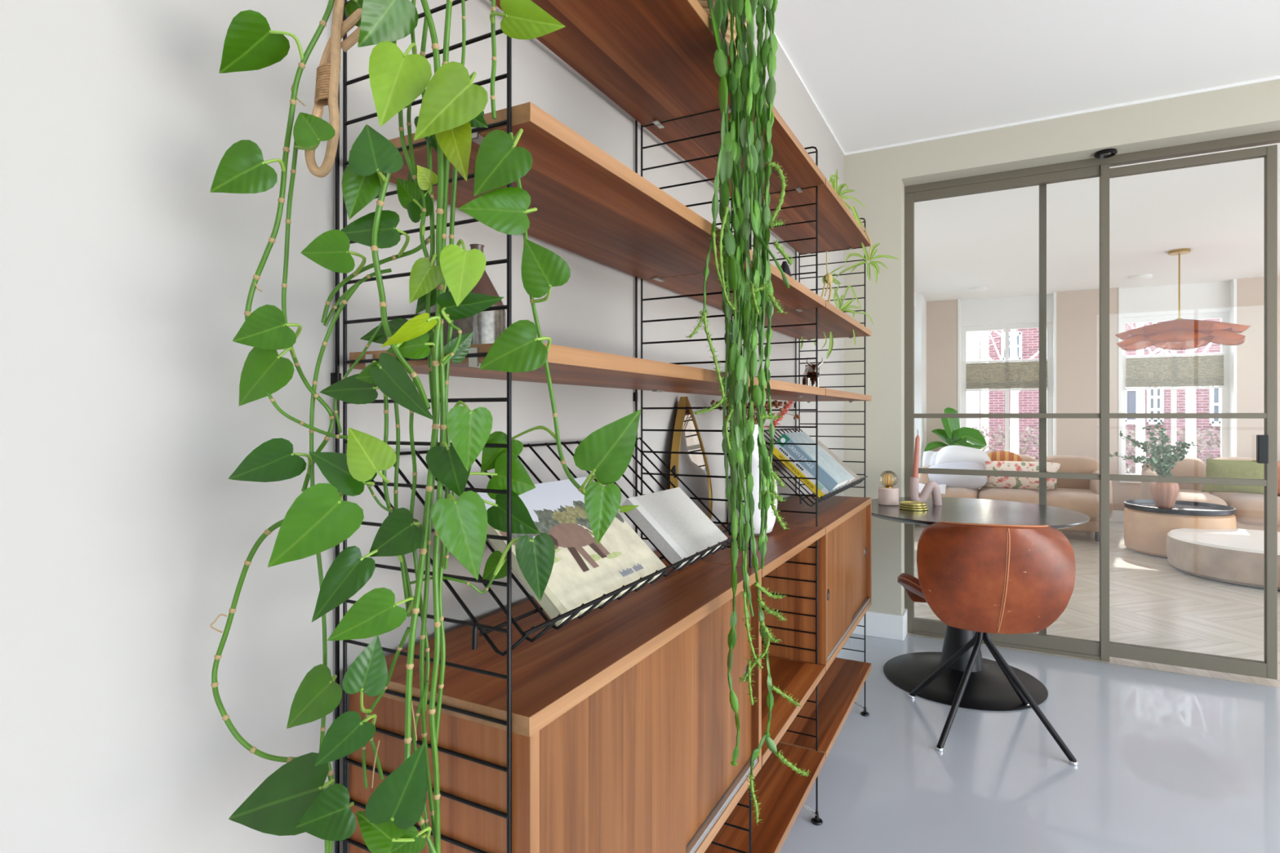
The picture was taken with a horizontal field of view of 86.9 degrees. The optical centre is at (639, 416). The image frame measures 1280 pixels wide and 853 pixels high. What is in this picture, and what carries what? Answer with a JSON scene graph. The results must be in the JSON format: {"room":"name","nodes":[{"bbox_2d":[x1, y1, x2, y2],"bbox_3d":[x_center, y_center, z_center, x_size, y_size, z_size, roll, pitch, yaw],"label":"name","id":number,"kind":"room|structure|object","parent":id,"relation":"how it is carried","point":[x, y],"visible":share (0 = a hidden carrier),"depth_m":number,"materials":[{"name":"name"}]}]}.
{"room":"home office","nodes":[
{"label":"home office","id":0,"kind":"room"},
{"bbox_2d":[0,0,844,852],"bbox_3d":[-0.438,-0.127,0.864,0.120,2.566,6.316,0,0,28],"label":"wall","id":1,"kind":"structure","parent":0,"point":[126,534],"depth_m":0.69,"materials":[{"name":"paint"}]},
{"bbox_2d":[670,396,712,519],"bbox_3d":[0.128,0.132,1.716,0.056,0.362,0.213,0,0,28],"label":"mirror","id":2,"kind":"object","parent":1,"relation":"attached to","point":[682,442],"visible":0.62,"depth_m":1.71,"materials":[{"name":"gold metal"}]},
{"bbox_2d":[756,5,844,155],"bbox_3d":[-0.383,-1.403,0.834,0.006,0.012,6.315,0,0,28],"label":"trim","id":3,"kind":"structure","parent":1,"relation":"attached to","point":[780,44],"depth_m":2.90,"materials":[{"name":"white paint"}]},
{"bbox_2d":[914,293,926,525],"bbox_3d":[2.268,-0.127,6.155,0.200,2.566,5.200,0,0,28],"label":"wall","id":4,"kind":"structure","parent":0,"point":[920,309],"depth_m":7.77,"materials":[{"name":"white paint"}]},
{"bbox_2d":[763,0,1279,152],"bbox_3d":[1.457,-1.460,-0.066,4.300,0.100,6.449,0,0,28],"label":"ceiling","id":5,"kind":"structure","parent":0,"point":[879,73],"depth_m":2.62,"materials":[{"name":"white paint"}]},
{"bbox_2d":[778,521,1279,852],"bbox_3d":[3.272,1.181,2.035,6.489,0.050,11.863,0,0,28],"label":"floor","id":6,"kind":"structure","parent":0,"point":[1169,762],"depth_m":2.35,"materials":[{"name":"grey concrete"}]},
{"bbox_2d":[330,0,511,852],"bbox_3d":[-0.253,0.193,0.774,0.292,1.927,0.033,0,0,28],"label":"frame","id":7,"kind":"object","parent":6,"relation":"on","point":[335,377],"visible":0.53,"depth_m":0.75,"materials":[{"name":"black metal"}]},
{"bbox_2d":[209,0,640,852],"bbox_3d":[-0.211,0.001,0.680,0.419,0.887,0.131,0,0,-4],"label":"vine","id":8,"kind":"object","parent":7,"relation":"hanging from","point":[295,799],"visible":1,"depth_m":0.64,"materials":[{"name":"green plant"}]},
{"bbox_2d":[304,0,361,177],"bbox_3d":[-0.282,-0.348,0.678,0.103,0.222,0.024,0,0,0],"label":"hanger","id":9,"kind":"object","parent":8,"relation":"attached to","point":[328,71],"visible":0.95,"depth_m":0.67,"materials":[{"name":"wicker"}]},
{"bbox_2d":[349,101,753,279],"bbox_3d":[-0.054,-0.316,1.113,0.276,0.024,0.784,0,0,28],"label":"shelf board","id":10,"kind":"object","parent":7,"relation":"attached to","point":[588,203],"visible":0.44,"depth_m":0.98,"materials":[{"name":"brown wood"}]},
{"bbox_2d":[349,342,758,391],"bbox_3d":[-0.054,-0.066,1.113,0.276,0.024,0.784,0,0,28],"label":"shelf board","id":11,"kind":"object","parent":7,"relation":"attached to","point":[566,365],"visible":0.52,"depth_m":0.94,"materials":[{"name":"brown wood"}]},
{"bbox_2d":[447,244,506,344],"bbox_3d":[-0.236,-0.163,0.976,0.082,0.168,0.082,0,0,28],"label":"glass bottle","id":12,"kind":"object","parent":11,"relation":"on","point":[486,326],"visible":0.37,"depth_m":0.94,"materials":[{"name":"brown"}]},
{"bbox_2d":[349,558,761,852],"bbox_3d":[-0.054,0.520,1.113,0.276,0.411,0.780,0,0,28],"label":"upper cabinet","id":13,"kind":"object","parent":7,"relation":"attached to","point":[624,730],"visible":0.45,"depth_m":0.89,"materials":[{"name":"brown wood"}]},
{"bbox_2d":[369,436,754,656],"bbox_3d":[-0.064,0.154,1.118,0.274,0.214,0.796,0,0,28],"label":"rack","id":14,"kind":"object","parent":7,"relation":"attached to","point":[549,624],"visible":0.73,"depth_m":0.92,"materials":[{"name":"black metal"}]},
{"bbox_2d":[477,476,666,626],"bbox_3d":[-0.097,0.180,0.989,0.168,0.154,0.292,0,0,28],"label":"picture book","id":15,"kind":"object","parent":14,"relation":"on","point":[583,571],"visible":0.58,"depth_m":0.97,"materials":[{"name":"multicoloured paper"}]},
{"bbox_2d":[621,487,728,568],"bbox_3d":[0.070,0.201,1.251,0.123,0.114,0.216,0,0,28],"label":"book","id":16,"kind":"object","parent":14,"relation":"in","point":[677,526],"visible":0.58,"depth_m":1.22,"materials":[{"name":"paper"}]},
{"bbox_2d":[489,0,730,125],"bbox_3d":[-0.054,-0.662,1.113,0.276,0.024,0.784,0,0,28],"label":"shelf board","id":17,"kind":"object","parent":7,"relation":"attached to","point":[653,59],"visible":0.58,"depth_m":1.21,"materials":[{"name":"brown wood"}]},
{"bbox_2d":[697,0,746,54],"bbox_3d":[0.105,-0.756,1.342,0.222,0.163,0.222,0,0,-27],"label":"rattan basket","id":18,"kind":"object","parent":17,"relation":"on","point":[704,3],"visible":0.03,"depth_m":1.26,"materials":[{"name":"wicker"}]},
{"bbox_2d":[684,0,810,822],"bbox_3d":[0.182,-0.097,1.155,0.206,1.531,0.129,0,0,6],"label":"hanging plant","id":19,"kind":"object","parent":18,"relation":"hanging from","point":[744,79],"visible":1,"depth_m":1.14,"materials":[{"name":"green plant"}]},
{"bbox_2d":[632,106,751,852],"bbox_3d":[0.115,0.193,1.467,0.292,1.927,0.033,0,0,28],"label":"frame","id":20,"kind":"object","parent":6,"relation":"on","point":[634,394],"visible":0.18,"depth_m":1.48,"materials":[{"name":"black metal"}]},
{"bbox_2d":[644,262,825,314],"bbox_3d":[0.266,-0.316,1.717,0.276,0.024,0.583,0,0,28],"label":"shelf board","id":21,"kind":"object","parent":20,"relation":"attached to","point":[797,296],"visible":0.48,"depth_m":1.66,"materials":[{"name":"brown wood"}]},
{"bbox_2d":[781,261,791,276],"bbox_3d":[0.413,-0.382,1.913,0.054,0.107,0.084,0,0,28],"label":"sculpture","id":22,"kind":"object","parent":21,"relation":"on","point":[785,268],"visible":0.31,"depth_m":1.89,"materials":[{"name":"black"}]},
{"bbox_2d":[644,102,825,197],"bbox_3d":[0.266,-0.662,1.717,0.276,0.024,0.583,0,0,28],"label":"shelf board","id":23,"kind":"object","parent":20,"relation":"attached to","point":[801,171],"visible":0.49,"depth_m":1.65,"materials":[{"name":"brown wood"}]},
{"bbox_2d":[649,379,825,397],"bbox_3d":[0.266,-0.066,1.717,0.276,0.024,0.583,0,0,28],"label":"shelf board","id":24,"kind":"object","parent":20,"relation":"attached to","point":[778,388],"visible":0.38,"depth_m":1.66,"materials":[{"name":"brown wood"}]},
{"bbox_2d":[653,523,825,577],"bbox_3d":[0.266,0.325,1.717,0.276,0.020,0.577,0,0,28],"label":"shelf board","id":25,"kind":"object","parent":20,"relation":"attached to","point":[782,544],"visible":0.47,"depth_m":1.63,"materials":[{"name":"brown wood"}]},
{"bbox_2d":[726,424,777,535],"bbox_3d":[0.300,0.169,1.814,0.135,0.292,0.135,0,0,28],"label":"vase","id":26,"kind":"object","parent":25,"relation":"on","point":[755,460],"visible":0.16,"depth_m":1.76,"materials":[{"name":"white ceramic"}]},
{"bbox_2d":[710,399,799,428],"bbox_3d":[0.295,0.006,1.825,0.225,0.101,0.334,0,0,28],"label":"dried flowers","id":27,"kind":"object","parent":26,"relation":"in","point":[775,403],"visible":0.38,"depth_m":1.83,"materials":[{"name":"plant"}]},
{"bbox_2d":[704,742,825,852],"bbox_3d":[0.266,0.965,1.717,0.276,0.024,0.583,0,0,28],"label":"shelf board","id":28,"kind":"object","parent":20,"relation":"attached to","point":[782,793],"visible":0.41,"depth_m":1.66,"materials":[{"name":"brown wood"}]},
{"bbox_2d":[761,655,825,766],"bbox_3d":[0.266,0.718,1.717,0.276,0.024,0.583,0,0,28],"label":"shelf board","id":29,"kind":"object","parent":20,"relation":"attached to","point":[799,679],"visible":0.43,"depth_m":1.75,"materials":[{"name":"brown wood"}]},
{"bbox_2d":[726,146,822,825],"bbox_3d":[0.389,0.193,1.982,0.292,1.927,0.033,0,0,28],"label":"frame","id":30,"kind":"object","parent":6,"relation":"on","point":[815,820],"visible":0.52,"depth_m":1.93,"materials":[{"name":"black metal"}]},
{"bbox_2d":[742,427,867,506],"bbox_3d":[0.577,0.154,2.327,0.274,0.214,0.796,0,0,28],"label":"rack","id":31,"kind":"object","parent":30,"relation":"attached to","point":[836,491],"visible":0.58,"depth_m":2.09,"materials":[{"name":"black metal"}]},
{"bbox_2d":[773,446,832,497],"bbox_3d":[0.544,0.177,2.205,0.175,0.161,0.234,0,0,28],"label":"book","id":32,"kind":"object","parent":31,"relation":"on","point":[788,464],"visible":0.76,"depth_m":2.10,"materials":[{"name":"yellow paper"}]},
{"bbox_2d":[773,442,843,494],"bbox_3d":[0.555,0.163,2.200,0.175,0.161,0.233,0,0,28],"label":"book","id":33,"kind":"object","parent":32,"relation":"on","point":[778,446],"visible":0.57,"depth_m":2.10,"materials":[{"name":"white paper"}]},
{"bbox_2d":[779,448,803,470],"bbox_3d":[0.473,0.134,2.112,0.077,0.070,0.001,0,0,28],"label":"print","id":34,"kind":"object","parent":33,"relation":"attached to","point":[782,451],"depth_m":2.11,"materials":[{"name":"black"}]},
{"bbox_2d":[776,431,854,491],"bbox_3d":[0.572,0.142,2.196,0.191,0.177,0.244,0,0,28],"label":"book","id":35,"kind":"object","parent":33,"relation":"on","point":[831,474],"visible":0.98,"depth_m":2.12,"materials":[{"name":"blue paper"}]},
{"bbox_2d":[817,440,860,483],"bbox_3d":[0.712,0.177,2.512,0.174,0.161,0.245,0,0,28],"label":"book","id":36,"kind":"object","parent":31,"relation":"on","point":[827,450],"visible":0.13,"depth_m":2.58,"materials":[{"name":"paper"}]},
{"bbox_2d":[748,388,871,402],"bbox_3d":[0.587,-0.066,2.322,0.276,0.024,0.784,0,0,28],"label":"shelf board","id":37,"kind":"object","parent":30,"relation":"attached to","point":[831,395],"visible":0.63,"depth_m":2.28,"materials":[{"name":"brown wood"}]},
{"bbox_2d":[802,357,823,386],"bbox_3d":[0.550,-0.132,2.156,0.053,0.100,0.143,0,0,7],"label":"figurine","id":38,"kind":"object","parent":37,"relation":"on","point":[810,368],"visible":0.72,"depth_m":2.13,"materials":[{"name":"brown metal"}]},
{"bbox_2d":[753,177,871,254],"bbox_3d":[0.587,-0.662,2.322,0.276,0.024,0.784,0,0,28],"label":"shelf board","id":39,"kind":"object","parent":30,"relation":"attached to","point":[837,228],"visible":0.66,"depth_m":2.28,"materials":[{"name":"brown wood"}]},
{"bbox_2d":[826,169,899,282],"bbox_3d":[0.750,-0.647,2.350,0.416,0.338,0.201,0,0,-29],"label":"spider plant","id":40,"kind":"object","parent":39,"relation":"on","point":[833,182],"visible":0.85,"depth_m":2.44,"materials":[{"name":"green plant"}]},
{"bbox_2d":[757,300,871,340],"bbox_3d":[0.587,-0.316,2.322,0.276,0.024,0.784,0,0,28],"label":"shelf board","id":41,"kind":"object","parent":30,"relation":"attached to","point":[830,318],"visible":0.75,"depth_m":2.25,"materials":[{"name":"brown wood"}]},
{"bbox_2d":[800,265,874,359],"bbox_3d":[0.675,-0.354,2.340,0.235,0.310,0.170,0,0,28],"label":"spider plant","id":42,"kind":"object","parent":41,"relation":"on","point":[828,278],"visible":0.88,"depth_m":2.33,"materials":[{"name":"green plant"}]},
{"bbox_2d":[761,493,871,671],"bbox_3d":[0.587,0.520,2.321,0.276,0.411,0.780,0,0,28],"label":"upper cabinet","id":43,"kind":"object","parent":30,"relation":"attached to","point":[845,549],"visible":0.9,"depth_m":2.00,"materials":[{"name":"brown wood"}]},
{"bbox_2d":[778,657,871,759],"bbox_3d":[0.587,0.965,2.322,0.276,0.024,0.784,0,0,28],"label":"shelf board","id":44,"kind":"object","parent":30,"relation":"attached to","point":[838,689],"visible":0.48,"depth_m":2.21,"materials":[{"name":"brown wood"}]},
{"bbox_2d":[794,217,869,716],"bbox_3d":[0.757,0.193,2.676,0.292,1.927,0.033,0,0,28],"label":"frame","id":45,"kind":"object","parent":6,"relation":"on","point":[864,713],"visible":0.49,"depth_m":2.65,"materials":[{"name":"black metal"}]},
{"bbox_2d":[924,407,986,451],"bbox_3d":[3.629,0.529,7.731,0.781,1.255,0.418,0,0,8],"label":"banana plant","id":46,"kind":"object","parent":6,"relation":"on","point":[953,434],"visible":0.35,"depth_m":7.74,"materials":[{"name":"green plant"}]},
{"bbox_2d":[871,497,1089,711],"bbox_3d":[1.414,0.781,2.942,0.910,0.750,0.910,0,0,28],"label":"round table","id":47,"kind":"object","parent":6,"relation":"on","point":[988,688],"visible":0.62,"depth_m":2.86,"materials":[{"name":"black metal"}]},
{"bbox_2d":[878,470,898,506],"bbox_3d":[1.141,0.328,3.099,0.088,0.156,0.088,0,0,28],"label":"globe lamp","id":48,"kind":"object","parent":47,"relation":"on","point":[888,495],"visible":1,"depth_m":3.07,"materials":[{"name":"pink ceramic"}]},
{"bbox_2d":[884,484,892,488],"bbox_3d":[1.141,0.327,3.099,0.032,0.020,0.032,0,0,28],"label":"socket","id":49,"kind":"object","parent":48,"relation":"attached to","point":[886,486],"depth_m":3.09,"materials":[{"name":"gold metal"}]},
{"bbox_2d":[898,506,928,511],"bbox_3d":[1.195,0.402,2.949,0.119,0.009,0.119,0,0,28],"label":"coaster","id":50,"kind":"object","parent":47,"relation":"on","point":[900,507],"visible":0.65,"depth_m":2.90,"materials":[{"name":"yellow metal"}]},
{"bbox_2d":[899,503,927,508],"bbox_3d":[1.195,0.393,2.954,0.114,0.009,0.114,0,0,28],"label":"coaster","id":51,"kind":"object","parent":50,"relation":"on","point":[900,505],"visible":0.61,"depth_m":2.91,"materials":[{"name":"yellow metal"}]},
{"bbox_2d":[899,501,926,506],"bbox_3d":[1.194,0.383,2.956,0.108,0.009,0.108,0,0,28],"label":"coaster","id":52,"kind":"object","parent":51,"relation":"on","point":[903,503],"visible":1,"depth_m":2.94,"materials":[{"name":"yellow metal"}]},
{"bbox_2d":[909,476,942,505],"bbox_3d":[1.312,0.346,3.100,0.147,0.130,0.039,0,0,0],"label":"candle holder","id":53,"kind":"object","parent":47,"relation":"on","point":[931,486],"visible":0.93,"depth_m":3.08,"materials":[{"name":"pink ceramic"}]},
{"bbox_2d":[912,430,919,477],"bbox_3d":[1.267,0.179,3.100,0.033,0.239,0.023,0,0,-6],"label":"candle","id":54,"kind":"object","parent":53,"relation":"on","point":[915,472],"visible":1,"depth_m":3.09,"materials":[{"name":"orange wax"}]},
{"bbox_2d":[897,521,1078,766],"bbox_3d":[1.268,0.760,2.505,0.566,0.794,0.530,0,0,14],"label":"leather chair","id":55,"kind":"object","parent":6,"relation":"on","point":[984,580],"visible":1,"depth_m":2.30,"materials":[{"name":"brown leather"}]},
{"bbox_2d":[918,453,1112,542],"bbox_3d":[3.766,0.780,6.889,1.710,0.753,0.941,0,0,28],"label":"sofa","id":56,"kind":"object","parent":6,"relation":"on","point":[1081,495],"visible":0.31,"depth_m":6.58,"materials":[{"name":"beige fabric"}]},
{"bbox_2d":[918,450,946,494],"bbox_3d":[3.148,0.587,7.218,0.267,0.402,0.926,0,0,28],"label":"throw","id":57,"kind":"object","parent":56,"relation":"on","point":[929,458],"visible":0.32,"depth_m":7.38,"materials":[{"name":"white fabric"}]},
{"bbox_2d":[918,487,979,498],"bbox_3d":[3.268,0.862,7.130,0.577,0.270,0.900,0,0,28],"label":"seat cushion","id":58,"kind":"object","parent":56,"relation":"on","point":[954,492],"depth_m":6.75,"materials":[{"name":"beige fabric"}]},
{"bbox_2d":[928,462,987,489],"bbox_3d":[3.263,0.626,6.986,0.598,0.316,0.302,0,0,28],"label":"cushion","id":59,"kind":"object","parent":56,"relation":"on","point":[971,482],"visible":0.66,"depth_m":6.87,"materials":[{"name":"grey fabric"}]},
{"bbox_2d":[935,445,991,466],"bbox_3d":[3.447,0.516,7.205,0.544,0.409,0.290,0,0,28],"label":"cushion","id":60,"kind":"object","parent":56,"relation":"on","point":[948,454],"visible":0.43,"depth_m":7.10,"materials":[{"name":"white fabric"}]},
{"bbox_2d":[987,451,1022,461],"bbox_3d":[3.793,0.556,7.067,0.400,0.385,0.180,0,0,28],"label":"cushion","id":61,"kind":"object","parent":56,"relation":"on","point":[995,455],"visible":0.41,"depth_m":6.99,"materials":[{"name":"orange fabric"}]},
{"bbox_2d":[977,487,1039,504],"bbox_3d":[3.756,0.862,6.871,0.577,0.270,0.900,0,0,28],"label":"seat cushion","id":62,"kind":"object","parent":56,"relation":"on","point":[1024,495],"depth_m":6.55,"materials":[{"name":"beige fabric"}]},
{"bbox_2d":[982,453,1037,487],"bbox_3d":[3.921,0.612,7.180,0.577,0.416,0.281,0,0,28],"label":"cushion","id":63,"kind":"object","parent":56,"relation":"on","point":[1024,458],"depth_m":7.03,"materials":[{"name":"multicoloured fabric"}]},
{"bbox_2d":[982,461,1061,489],"bbox_3d":[3.793,0.592,6.727,0.666,0.284,0.234,0,0,18],"label":"cushion","id":64,"kind":"object","parent":56,"relation":"on","point":[993,482],"visible":0.67,"depth_m":6.67,"materials":[{"name":"fabric"}]},
{"bbox_2d":[1046,455,1099,488],"bbox_3d":[4.409,0.612,6.921,0.577,0.416,0.281,0,0,28],"label":"cushion","id":65,"kind":"object","parent":56,"relation":"on","point":[1069,464],"depth_m":6.80,"materials":[{"name":"beige fabric"}]},
{"bbox_2d":[1046,488,1112,521],"bbox_3d":[4.245,0.862,6.611,0.577,0.270,0.900,0,0,28],"label":"seat cushion","id":66,"kind":"object","parent":56,"relation":"on","point":[1086,501],"depth_m":6.27,"materials":[{"name":"beige fabric"}]},
{"bbox_2d":[1123,507,1236,558],"bbox_3d":[4.540,0.974,5.702,0.744,0.365,0.744,0,0,28],"label":"table","id":67,"kind":"object","parent":6,"relation":"on","point":[1144,532],"visible":0.37,"depth_m":5.52,"materials":[{"name":"beige wood"}]},
{"bbox_2d":[1124,499,1235,515],"bbox_3d":[4.540,0.769,5.702,0.740,0.042,0.740,0,0,28],"label":"tray","id":68,"kind":"object","parent":67,"relation":"on","point":[1181,508],"visible":0.93,"depth_m":5.66,"materials":[{"name":"grey metal"}]},
{"bbox_2d":[1150,482,1179,508],"bbox_3d":[4.477,0.649,5.764,0.201,0.258,0.195,0,0,28],"label":"ribbed vase","id":69,"kind":"object","parent":68,"relation":"on","point":[1164,495],"visible":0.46,"depth_m":5.70,"materials":[{"name":"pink ceramic"}]},
{"bbox_2d":[1109,420,1199,475],"bbox_3d":[4.353,0.308,5.774,0.883,0.542,0.339,0,0,-4],"label":"bunch","id":70,"kind":"object","parent":69,"relation":"in","point":[1155,460],"visible":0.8,"depth_m":5.74,"materials":[{"name":"green plant"}]},
{"bbox_2d":[1141,455,1279,532],"bbox_3d":[6.383,0.780,5.953,3.090,0.753,1.021,0,0,28],"label":"sofa","id":71,"kind":"object","parent":6,"relation":"on","point":[1249,507],"visible":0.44,"depth_m":6.25,"materials":[{"name":"beige fabric"}]},
{"bbox_2d":[1141,455,1205,491],"bbox_3d":[5.437,0.612,6.873,0.531,0.416,0.281,0,0,28],"label":"cushion","id":72,"kind":"object","parent":71,"relation":"on","point":[1190,466],"depth_m":6.73,"materials":[{"name":"beige fabric"}]},
{"bbox_2d":[1176,488,1227,506],"bbox_3d":[5.254,0.862,6.529,0.531,0.270,0.980,0,0,28],"label":"seat cushion","id":73,"kind":"object","parent":71,"relation":"on","point":[1184,495],"depth_m":6.21,"materials":[{"name":"beige fabric"}]},
{"bbox_2d":[1201,457,1263,493],"bbox_3d":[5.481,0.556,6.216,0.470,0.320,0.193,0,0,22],"label":"cushion","id":74,"kind":"object","parent":71,"relation":"on","point":[1223,468],"visible":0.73,"depth_m":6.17,"materials":[{"name":"green fabric"}]},
{"bbox_2d":[1210,492,1279,526],"bbox_3d":[5.702,0.862,6.291,0.531,0.270,0.980,0,0,28],"label":"seat cushion","id":75,"kind":"object","parent":71,"relation":"on","point":[1249,507],"depth_m":5.98,"materials":[{"name":"beige fabric"}]},
{"bbox_2d":[1277,462,1279,494],"bbox_3d":[5.898,0.567,6.063,0.443,0.304,0.170,0,0,34],"label":"cushion","id":76,"kind":"object","parent":71,"relation":"on","point":[1278,463],"visible":0.21,"depth_m":6.08,"materials":[{"name":"beige fabric"}]},
{"bbox_2d":[1166,528,1279,591],"bbox_3d":[4.509,1.026,4.875,1.120,0.262,1.120,0,0,28],"label":"table","id":77,"kind":"object","parent":6,"relation":"on","point":[1232,556],"visible":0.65,"depth_m":4.74,"materials":[{"name":"stone"}]},
{"bbox_2d":[844,79,1279,615],"bbox_3d":[2.993,-0.127,2.722,4.200,2.566,0.185,0,0,28],"label":"wall","id":78,"kind":"structure","parent":0,"point":[878,178],"depth_m":3.50,"materials":[{"name":"beige paint"}]},
{"bbox_2d":[852,610,903,640],"bbox_3d":[1.224,1.093,3.548,0.300,0.128,0.014,0,0,28],"label":"baseboard","id":79,"kind":"structure","parent":78,"relation":"attached to","point":[884,625],"depth_m":3.52,"materials":[{"name":"white paint"}]},
{"bbox_2d":[901,163,1109,662],"bbox_3d":[1.800,-0.016,3.374,0.907,2.345,0.219,0,0,28],"label":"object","id":80,"kind":"structure","parent":78,"relation":"in","point":[1042,642],"depth_m":3.35,"materials":[{"name":"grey metal"}]},
{"bbox_2d":[844,75,1279,155],"bbox_3d":[2.951,-1.403,2.636,4.194,0.012,0.006,0,0,28],"label":"trim","id":81,"kind":"structure","parent":78,"relation":"attached to","point":[1275,77],"depth_m":3.13,"materials":[{"name":"white paint"}]},
{"bbox_2d":[904,130,1279,193],"bbox_3d":[2.511,-1.208,3.051,2.461,0.038,0.054,0,0,28],"label":"door frame","id":82,"kind":"structure","parent":78,"relation":"attached to","point":[1271,137],"depth_m":3.15,"materials":[{"name":"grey metal"}]},
{"bbox_2d":[1093,148,1117,158],"bbox_3d":[2.161,-1.218,3.135,0.090,0.018,0.090,0,0,28],"label":"recessed light","id":83,"kind":"object","parent":78,"relation":"in","point":[1107,153],"visible":1,"depth_m":3.12,"materials":[{"name":"black"}]},
{"bbox_2d":[1109,144,1277,679],"bbox_3d":[2.479,-0.017,3.048,0.598,2.303,0.061,0,0,28],"label":"door","id":84,"kind":"structure","parent":78,"relation":"in","point":[1267,443],"depth_m":2.93,"materials":[{"name":"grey metal"}]},
{"bbox_2d":[914,142,1279,301],"bbox_3d":[4.898,-1.460,4.873,5.850,0.100,5.400,0,0,28],"label":"ceiling","id":85,"kind":"structure","parent":0,"point":[990,240],"depth_m":5.25,"materials":[{"name":"white paint"}]},
{"bbox_2d":[968,286,987,292],"bbox_3d":[3.730,-1.393,7.458,0.190,0.033,0.190,0,0,28],"label":"recessed light","id":86,"kind":"object","parent":85,"relation":"in","point":[980,289],"visible":1,"depth_m":7.40,"materials":[{"name":"white paint"}]},
{"bbox_2d":[1128,274,1152,279],"bbox_3d":[5.039,-1.393,6.795,0.190,0.033,0.190,0,0,28],"label":"recessed light","id":87,"kind":"object","parent":85,"relation":"in","point":[1140,277],"visible":1,"depth_m":6.74,"materials":[{"name":"white paint"}]},
{"bbox_2d":[1115,248,1250,351],"bbox_3d":[4.591,-1.003,5.750,0.923,0.813,0.941,0,0,28],"label":"pendant lamp","id":88,"kind":"object","parent":85,"relation":"hanging from","point":[1178,334],"visible":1,"depth_m":5.59,"materials":[{"name":"pink fabric"}]},
{"bbox_2d":[926,275,1279,511],"bbox_3d":[6.098,-0.127,7.134,5.850,2.566,0.380,0,0,28],"label":"wall","id":89,"kind":"structure","parent":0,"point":[1077,312],"depth_m":7.51,"materials":[{"name":"beige paint"}]},
{"bbox_2d":[960,321,1053,457],"bbox_3d":[4.365,-0.196,8.065,0.965,1.795,0.050,0,0,28],"label":"window","id":90,"kind":"structure","parent":89,"relation":"attached to","point":[1006,327],"depth_m":8.03,"materials":[{"name":"white paint"}]},
{"bbox_2d":[965,358,1048,391],"bbox_3d":[4.346,-0.483,8.024,0.860,0.362,0.026,0,0,28],"label":"blind","id":91,"kind":"object","parent":89,"relation":"attached to","point":[998,375],"visible":1,"depth_m":8.03,"materials":[{"name":"beige fabric"}]},
{"bbox_2d":[1109,510,1124,521],"bbox_3d":[6.064,1.097,6.963,5.750,0.120,0.015,0,0,28],"label":"baseboard","id":92,"kind":"structure","parent":89,"relation":"attached to","point":[1117,516],"depth_m":7.40,"materials":[{"name":"white paint"}]},
{"bbox_2d":[1124,352,1224,389],"bbox_3d":[5.750,-0.478,7.279,0.850,0.372,0.026,0,0,28],"label":"blind","id":93,"kind":"object","parent":89,"relation":"attached to","point":[1168,371],"visible":1,"depth_m":7.27,"materials":[{"name":"beige fabric"}]},
{"bbox_2d":[1121,311,1229,475],"bbox_3d":[5.767,-0.196,7.321,0.950,1.795,0.050,0,0,28],"label":"window","id":94,"kind":"structure","parent":89,"relation":"attached to","point":[1224,316],"depth_m":7.29,"materials":[{"name":"white paint"}]},
{"label":"outside","id":95,"kind":"structure","parent":0,"visible":0},
{"bbox_2d":[983,431,1135,474],"bbox_3d":[15.605,1.357,30.974,80.000,0.200,50.650,0,0,28],"label":"ground","id":96,"kind":"structure","parent":95,"point":[987,437],"depth_m":30.77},
{"bbox_2d":[966,331,982,431],"bbox_3d":[9.201,-3.594,27.947,9.200,9.700,6.400,0,0,28],"label":"house","id":97,"kind":"structure","parent":96,"relation":"on","point":[974,398],"depth_m":23.34,"materials":[{"name":"white"}]},
{"bbox_2d":[966,328,1039,454],"bbox_3d":[6.344,-1.459,11.638,2.470,5.434,2.739,0,0,-44],"label":"bare tree","id":98,"kind":"object","parent":96,"relation":"on","point":[1014,422],"visible":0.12,"depth_m":11.79,"materials":[{"name":"grey plant"}]},
{"bbox_2d":[971,425,1220,474],"bbox_3d":[9.716,0.734,12.955,12.596,1.103,0.818,0,0,28],"label":"hedge","id":99,"kind":"object","parent":96,"relation":"on","point":[1201,440],"visible":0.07,"depth_m":12.96,"materials":[{"name":"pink plant"}]},
{"bbox_2d":[988,318,1220,467],"bbox_3d":[20.541,-3.543,16.271,22.098,9.600,8.800,0,0,28],"label":"brick house","id":100,"kind":"structure","parent":96,"relation":"on","point":[1207,400],"depth_m":16.33,"materials":[{"name":"red brick"}]},
{"bbox_2d":[1125,319,1204,474],"bbox_3d":[8.965,-1.663,11.536,2.887,5.840,2.296,0,0,28],"label":"bare tree","id":101,"kind":"object","parent":96,"relation":"on","point":[1140,393],"visible":0.02,"depth_m":11.75,"materials":[{"name":"grey plant"}]},
{"bbox_2d":[1128,319,1212,457],"bbox_3d":[8.409,-1.246,10.216,2.414,5.008,2.393,0,0,28],"label":"bare tree","id":102,"kind":"object","parent":96,"relation":"on","point":[1190,393],"visible":0.06,"depth_m":10.24,"materials":[{"name":"grey plant"}]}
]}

